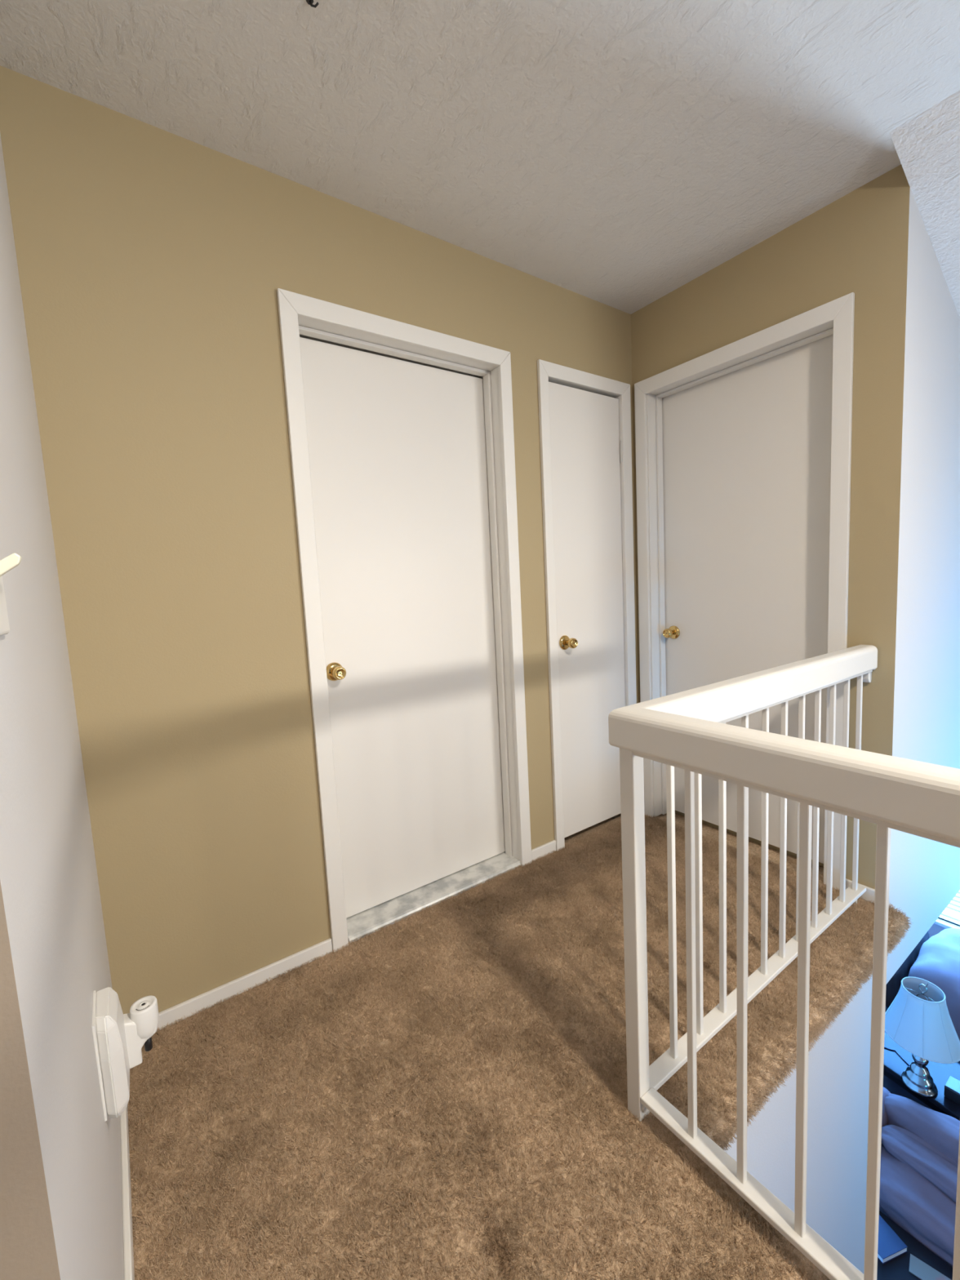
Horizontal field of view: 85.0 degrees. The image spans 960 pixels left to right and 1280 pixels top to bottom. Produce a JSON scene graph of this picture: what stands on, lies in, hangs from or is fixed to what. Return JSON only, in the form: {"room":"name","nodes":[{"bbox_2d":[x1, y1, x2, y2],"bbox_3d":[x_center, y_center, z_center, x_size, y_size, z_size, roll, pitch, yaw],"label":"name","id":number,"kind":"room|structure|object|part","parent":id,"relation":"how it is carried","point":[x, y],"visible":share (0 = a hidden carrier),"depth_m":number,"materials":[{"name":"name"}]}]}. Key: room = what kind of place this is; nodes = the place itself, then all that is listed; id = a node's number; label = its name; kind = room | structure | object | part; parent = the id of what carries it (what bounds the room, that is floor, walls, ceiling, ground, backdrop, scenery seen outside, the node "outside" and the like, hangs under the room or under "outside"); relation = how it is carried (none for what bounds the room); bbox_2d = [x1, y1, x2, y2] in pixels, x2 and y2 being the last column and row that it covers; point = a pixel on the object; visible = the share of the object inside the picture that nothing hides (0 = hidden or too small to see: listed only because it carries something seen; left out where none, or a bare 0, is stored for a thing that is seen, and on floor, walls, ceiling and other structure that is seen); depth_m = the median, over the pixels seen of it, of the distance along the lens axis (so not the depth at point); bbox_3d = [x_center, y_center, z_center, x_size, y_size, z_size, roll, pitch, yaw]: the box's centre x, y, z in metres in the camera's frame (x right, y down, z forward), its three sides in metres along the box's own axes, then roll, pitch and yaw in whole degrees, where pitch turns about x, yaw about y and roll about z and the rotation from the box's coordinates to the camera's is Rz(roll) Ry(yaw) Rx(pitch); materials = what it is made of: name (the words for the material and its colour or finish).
{"room":"upstairs landing","nodes":[
{"label":"upstairs landing","id":0,"kind":"room"},
{"bbox_2d":[0,133,124,1279],"bbox_3d":[-1.618,0.054,0.345,2.065,2.490,1.320,-7,7,-35],"label":"wall","id":1,"kind":"structure","parent":0,"point":[61,1199],"depth_m":0.65,"materials":[{"name":"white paint"}]},
{"bbox_2d":[0,552,22,635],"bbox_3d":[-0.472,-0.063,0.525,0.028,0.115,0.072,-7,7,-35],"label":"light switch","id":2,"kind":"object","parent":1,"relation":"attached to","point":[11,562],"visible":1,"depth_m":0.51,"materials":[{"name":"white plastic"}]},
{"bbox_2d":[0,575,9,635],"bbox_3d":[-0.481,-0.062,0.518,0.006,0.115,0.072,-7,7,-35],"label":"switch plate","id":3,"kind":"object","parent":2,"relation":"attached to","point":[4,622],"depth_m":0.53,"materials":[{"name":"white plastic"}]},
{"bbox_2d":[91,986,159,1121],"bbox_3d":[-0.646,0.735,0.968,0.094,0.188,0.131,-7,7,-35],"label":"night light","id":4,"kind":"object","parent":1,"relation":"attached to","point":[119,1038],"visible":1,"depth_m":0.92,"materials":[{"name":"white plastic"}]},
{"bbox_3d":[-0.658,0.740,0.943,0.036,0.185,0.104,-7,7,-35],"label":"mounting plate","id":5,"kind":"part","parent":4,"relation":"part of","materials":[{"name":"white plastic"}]},
{"bbox_3d":[-0.657,0.765,1.016,0.054,0.094,0.034,-7,7,-35],"label":"hinge arm","id":6,"kind":"part","parent":4,"relation":"part of","materials":[{"name":"white plastic"}]},
{"bbox_2d":[120,1106,134,1279],"bbox_3d":[-0.658,1.118,0.980,0.012,0.050,1.125,-7,7,-35],"label":"baseboard","id":7,"kind":"structure","parent":1,"relation":"attached to","point":[128,1251],"depth_m":1.02,"materials":[{"name":"white wood"}]},
{"bbox_2d":[0,65,638,1013],"bbox_3d":[-0.194,-0.191,2.034,2.235,2.490,0.195,-7,7,-35],"label":"wall","id":8,"kind":"structure","parent":0,"point":[153,262],"depth_m":1.49,"materials":[{"name":"beige paint"}]},
{"bbox_2d":[156,840,555,1031],"bbox_3d":[-0.318,1.006,1.899,1.616,0.052,0.012,-7,7,-35],"label":"baseboard","id":9,"kind":"structure","parent":8,"relation":"attached to","point":[167,1016],"depth_m":1.62,"materials":[{"name":"white wood"}]},
{"bbox_2d":[276,288,531,952],"bbox_3d":[-0.232,-0.036,1.976,0.883,2.123,0.160,-7,7,-35],"label":"door","id":10,"kind":"structure","parent":8,"relation":"in","point":[402,436],"depth_m":1.98,"materials":[{"name":"white wood"}]},
{"bbox_3d":[-0.490,0.112,1.804,0.046,0.046,0.058,-7,7,-35],"label":"knob","id":11,"kind":"part","parent":10,"relation":"part of","materials":[{"name":"gold metal"}]},
{"bbox_3d":[-0.177,1.002,2.087,0.774,0.032,0.147,-7,7,-35],"label":"marble sill","id":12,"kind":"part","parent":10,"relation":"part of","materials":[{"name":"grey stone"}]},
{"bbox_2d":[537,359,636,851],"bbox_3d":[0.496,-0.130,2.459,0.574,2.114,0.206,-7,7,-35],"label":"door","id":13,"kind":"structure","parent":8,"relation":"in","point":[584,418],"depth_m":2.40,"materials":[{"name":"white wood"}]},
{"bbox_3d":[0.397,0.013,2.308,0.046,0.046,0.058,-7,7,-35],"label":"knob","id":14,"kind":"part","parent":13,"relation":"part of","materials":[{"name":"gold metal"}]},
{"bbox_2d":[0,0,959,314],"bbox_3d":[1.463,-1.177,-2.166,4.650,0.160,8.950,-7,7,-35],"label":"ceiling","id":15,"kind":"structure","parent":0,"point":[615,153],"depth_m":1.35,"materials":[{"name":"white paint"}]},
{"bbox_2d":[306,0,318,8],"bbox_3d":[-0.351,-1.332,1.098,0.027,0.016,0.016,-3,6,-1],"label":"ceiling hook","id":16,"kind":"object","parent":15,"relation":"attached to","point":[310,2],"visible":1,"depth_m":1.10,"materials":[{"name":"black metal"}]},
{"bbox_2d":[564,813,872,1163],"bbox_3d":[1.595,1.482,-1.900,4.440,0.288,8.740,-7,7,-35],"label":"floor","id":17,"kind":"structure","parent":0,"point":[762,1125],"depth_m":1.61,"materials":[{"name":"white paint"}]},
{"bbox_2d":[127,814,912,1279],"bbox_3d":[1.083,1.143,0.454,2.239,0.066,4.000,-7,7,-35],"label":"carpet","id":18,"kind":"object","parent":17,"relation":"on","point":[439,1093],"visible":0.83,"depth_m":1.25,"materials":[{"name":"brown carpet"}]},
{"bbox_2d":[608,644,959,1279],"bbox_3d":[1.506,0.607,0.568,1.305,0.934,2.355,-7,7,-35],"label":"stair railing","id":19,"kind":"object","parent":18,"relation":"on","point":[688,731],"visible":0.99,"depth_m":1.01,"materials":[{"name":"white paint"}]},
{"bbox_3d":[0.340,0.647,1.146,0.036,0.852,0.036,-7,7,-35],"label":"newel post","id":20,"kind":"part","parent":19,"relation":"part of","materials":[{"name":"white paint"}]},
{"bbox_3d":[0.818,0.127,1.454,1.295,0.092,0.065,-7,7,-35],"label":"handrail","id":21,"kind":"part","parent":19,"relation":"part of","materials":[{"name":"white paint"}]},
{"bbox_3d":[1.038,1.079,0.235,0.042,0.014,2.303,-7,7,-35],"label":"rail","id":22,"kind":"part","parent":19,"relation":"part of","materials":[{"name":"white paint"}]},
{"bbox_3d":[0.877,0.959,1.550,1.239,0.014,0.042,-7,7,-35],"label":"rail","id":23,"kind":"part","parent":19,"relation":"part of","materials":[{"name":"white paint"}]},
{"bbox_3d":[0.981,0.250,0.170,0.065,0.092,2.355,-7,7,-35],"label":"handrail","id":24,"kind":"part","parent":19,"relation":"part of","materials":[{"name":"white paint"}]},
{"bbox_2d":[631,164,928,909],"bbox_3d":[1.101,-0.283,2.300,0.195,2.490,1.252,-7,7,-35],"label":"wall","id":25,"kind":"structure","parent":0,"point":[871,242],"depth_m":1.80,"materials":[{"name":"beige paint"}]},
{"bbox_2d":[634,292,854,889],"bbox_3d":[1.103,-0.142,2.263,0.160,2.116,0.892,-7,7,-35],"label":"door","id":26,"kind":"structure","parent":25,"relation":"in","point":[743,446],"depth_m":2.21,"materials":[{"name":"white wood"}]},
{"bbox_3d":[0.920,-0.034,2.543,0.058,0.046,0.046,-7,7,-35],"label":"knob","id":27,"kind":"part","parent":26,"relation":"part of","materials":[{"name":"gold metal"}]},
{"bbox_2d":[845,878,875,903],"bbox_3d":[1.397,0.919,1.907,0.012,0.052,0.140,-7,7,-35],"label":"baseboard","id":28,"kind":"structure","parent":25,"relation":"attached to","point":[869,894],"depth_m":1.89,"materials":[{"name":"white wood"}]},
{"bbox_2d":[746,238,959,1273],"bbox_3d":[2.437,0.956,2.641,4.986,5.026,0.127,-7,7,-35],"label":"wall","id":29,"kind":"structure","parent":0,"point":[933,869],"depth_m":1.89,"materials":[{"name":"white paint"}]},
{"bbox_2d":[883,1074,933,1110],"bbox_3d":[3.952,3.633,0.940,5.300,0.100,11.000,-7,7,-35],"label":"floor","id":30,"kind":"structure","parent":0,"point":[894,1088],"depth_m":3.87,"materials":[{"name":"grey"}]},
{"bbox_2d":[876,1210,952,1279],"bbox_3d":[2.264,3.365,2.228,0.680,0.340,1.480,-7,7,-35],"label":"coffee table","id":31,"kind":"object","parent":30,"relation":"on","point":[897,1268],"visible":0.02,"depth_m":2.66,"materials":[{"name":"black wood"}]},
{"bbox_2d":[877,1214,907,1264],"bbox_3d":[2.090,3.131,2.779,0.166,0.030,0.220,-4,6,-15],"label":"book","id":32,"kind":"object","parent":31,"relation":"on","point":[891,1246],"visible":0.48,"depth_m":2.71,"materials":[{"name":"blue paper"}]},
{"bbox_2d":[908,1253,951,1279],"bbox_3d":[2.238,3.154,2.595,0.170,0.006,0.090,3,8,43],"label":"booklet","id":33,"kind":"object","parent":31,"relation":"on","point":[917,1268],"visible":1,"depth_m":2.62,"materials":[{"name":"paper"}]},
{"bbox_2d":[879,1086,959,1267],"bbox_3d":[2.841,3.158,2.595,0.729,0.620,1.851,-7,7,-35],"label":"sofa","id":34,"kind":"object","parent":30,"relation":"on","point":[920,1144],"visible":0.59,"depth_m":2.93,"materials":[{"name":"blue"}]},
{"bbox_3d":[2.380,3.110,3.265,0.624,0.514,0.213,-7,7,-35],"label":"arm","id":35,"kind":"part","parent":34,"relation":"part of","materials":[{"name":"grey"}]},
{"bbox_2d":[879,1143,955,1266],"bbox_3d":[2.650,3.102,2.663,0.492,0.226,1.099,-7,7,-35],"label":"seat cushion","id":36,"kind":"object","parent":34,"relation":"on","point":[909,1196],"depth_m":2.82,"materials":[{"name":"blue fabric"}]},
{"bbox_2d":[884,1093,959,1164],"bbox_3d":[3.046,3.029,2.650,0.290,0.396,1.714,-7,7,-35],"label":"cushion","id":37,"kind":"object","parent":34,"relation":"on","point":[937,1131],"depth_m":3.10,"materials":[{"name":"blue fabric"}]},
{"bbox_2d":[883,1005,959,1120],"bbox_3d":[2.964,3.082,3.610,0.584,0.550,0.793,-6,7,-29],"label":"side table","id":38,"kind":"object","parent":30,"relation":"on","point":[894,1065],"visible":0.09,"depth_m":3.44,"materials":[{"name":"black wood"}]},
{"bbox_2d":[884,976,959,1097],"bbox_3d":[2.711,2.490,3.422,0.400,0.691,0.670,-7,7,-35],"label":"table lamp","id":39,"kind":"object","parent":38,"relation":"on","point":[918,1020],"visible":0.94,"depth_m":3.24,"materials":[{"name":"white fabric"}]},
{"bbox_3d":[2.781,2.808,3.633,0.074,0.007,0.453,-6,7,-27],"label":"cord","id":40,"kind":"part","parent":39,"relation":"part of","materials":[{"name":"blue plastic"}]},
{"bbox_3d":[2.782,2.344,3.297,0.392,0.310,0.392,-7,7,-35],"label":"lamp shade","id":41,"kind":"part","parent":39,"relation":"part of","materials":[{"name":"grey fabric"}]},
{"bbox_2d":[943,1075,959,1105],"bbox_3d":[2.971,2.805,3.248,0.120,0.075,0.120,-7,7,-35],"label":"box","id":42,"kind":"object","parent":38,"relation":"on","point":[952,1086],"visible":1,"depth_m":3.25,"materials":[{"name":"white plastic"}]},
{"bbox_2d":[885,928,959,1040],"bbox_3d":[3.843,2.815,3.927,1.068,0.870,1.513,-7,7,-35],"label":"couch","id":43,"kind":"object","parent":30,"relation":"on","point":[935,960],"visible":0.19,"depth_m":4.01,"materials":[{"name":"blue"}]},
{"bbox_3d":[3.479,2.814,4.408,0.992,0.786,0.302,-7,7,-35],"label":"backrest","id":44,"kind":"part","parent":43,"relation":"part of","materials":[{"name":"grey"}]},
{"bbox_2d":[888,89,959,318],"bbox_3d":[5.027,-0.667,-0.399,3.928,1.888,7.644,-7,7,-35],"label":"ceiling","id":45,"kind":"structure","parent":0,"point":[927,145],"depth_m":1.57,"materials":[{"name":"white paint"}]},
{"bbox_2d":[928,917,959,938],"bbox_3d":[5.839,1.578,2.146,0.120,3.550,11.000,-7,7,-35],"label":"wall","id":46,"kind":"structure","parent":0,"point":[935,929],"depth_m":4.70,"materials":[{"name":"white paint"}]},
{"bbox_2d":[933,890,959,928],"bbox_3d":[3.954,1.731,4.773,0.150,1.560,1.600,-7,7,-35],"label":"window","id":47,"kind":"structure","parent":46,"relation":"in","point":[953,917],"depth_m":4.60,"materials":[{"name":"white plastic"}]},
{"bbox_3d":[3.968,2.494,4.833,0.090,0.030,1.600,-7,7,-35],"label":"sill","id":48,"kind":"part","parent":47,"relation":"part of","materials":[{"name":"white plastic"}]},
{"bbox_3d":[3.990,1.712,4.797,0.060,1.530,1.480,-7,7,-35],"label":"frame","id":49,"kind":"part","parent":47,"relation":"part of","materials":[{"name":"white plastic"}]},
{"bbox_2d":[939,890,959,924],"bbox_3d":[3.942,1.738,4.765,0.024,1.442,1.460,-7,7,-35],"label":"blind","id":50,"kind":"object","parent":47,"relation":"attached to","point":[946,916],"depth_m":4.60,"materials":[{"name":"white plastic"}]}
]}

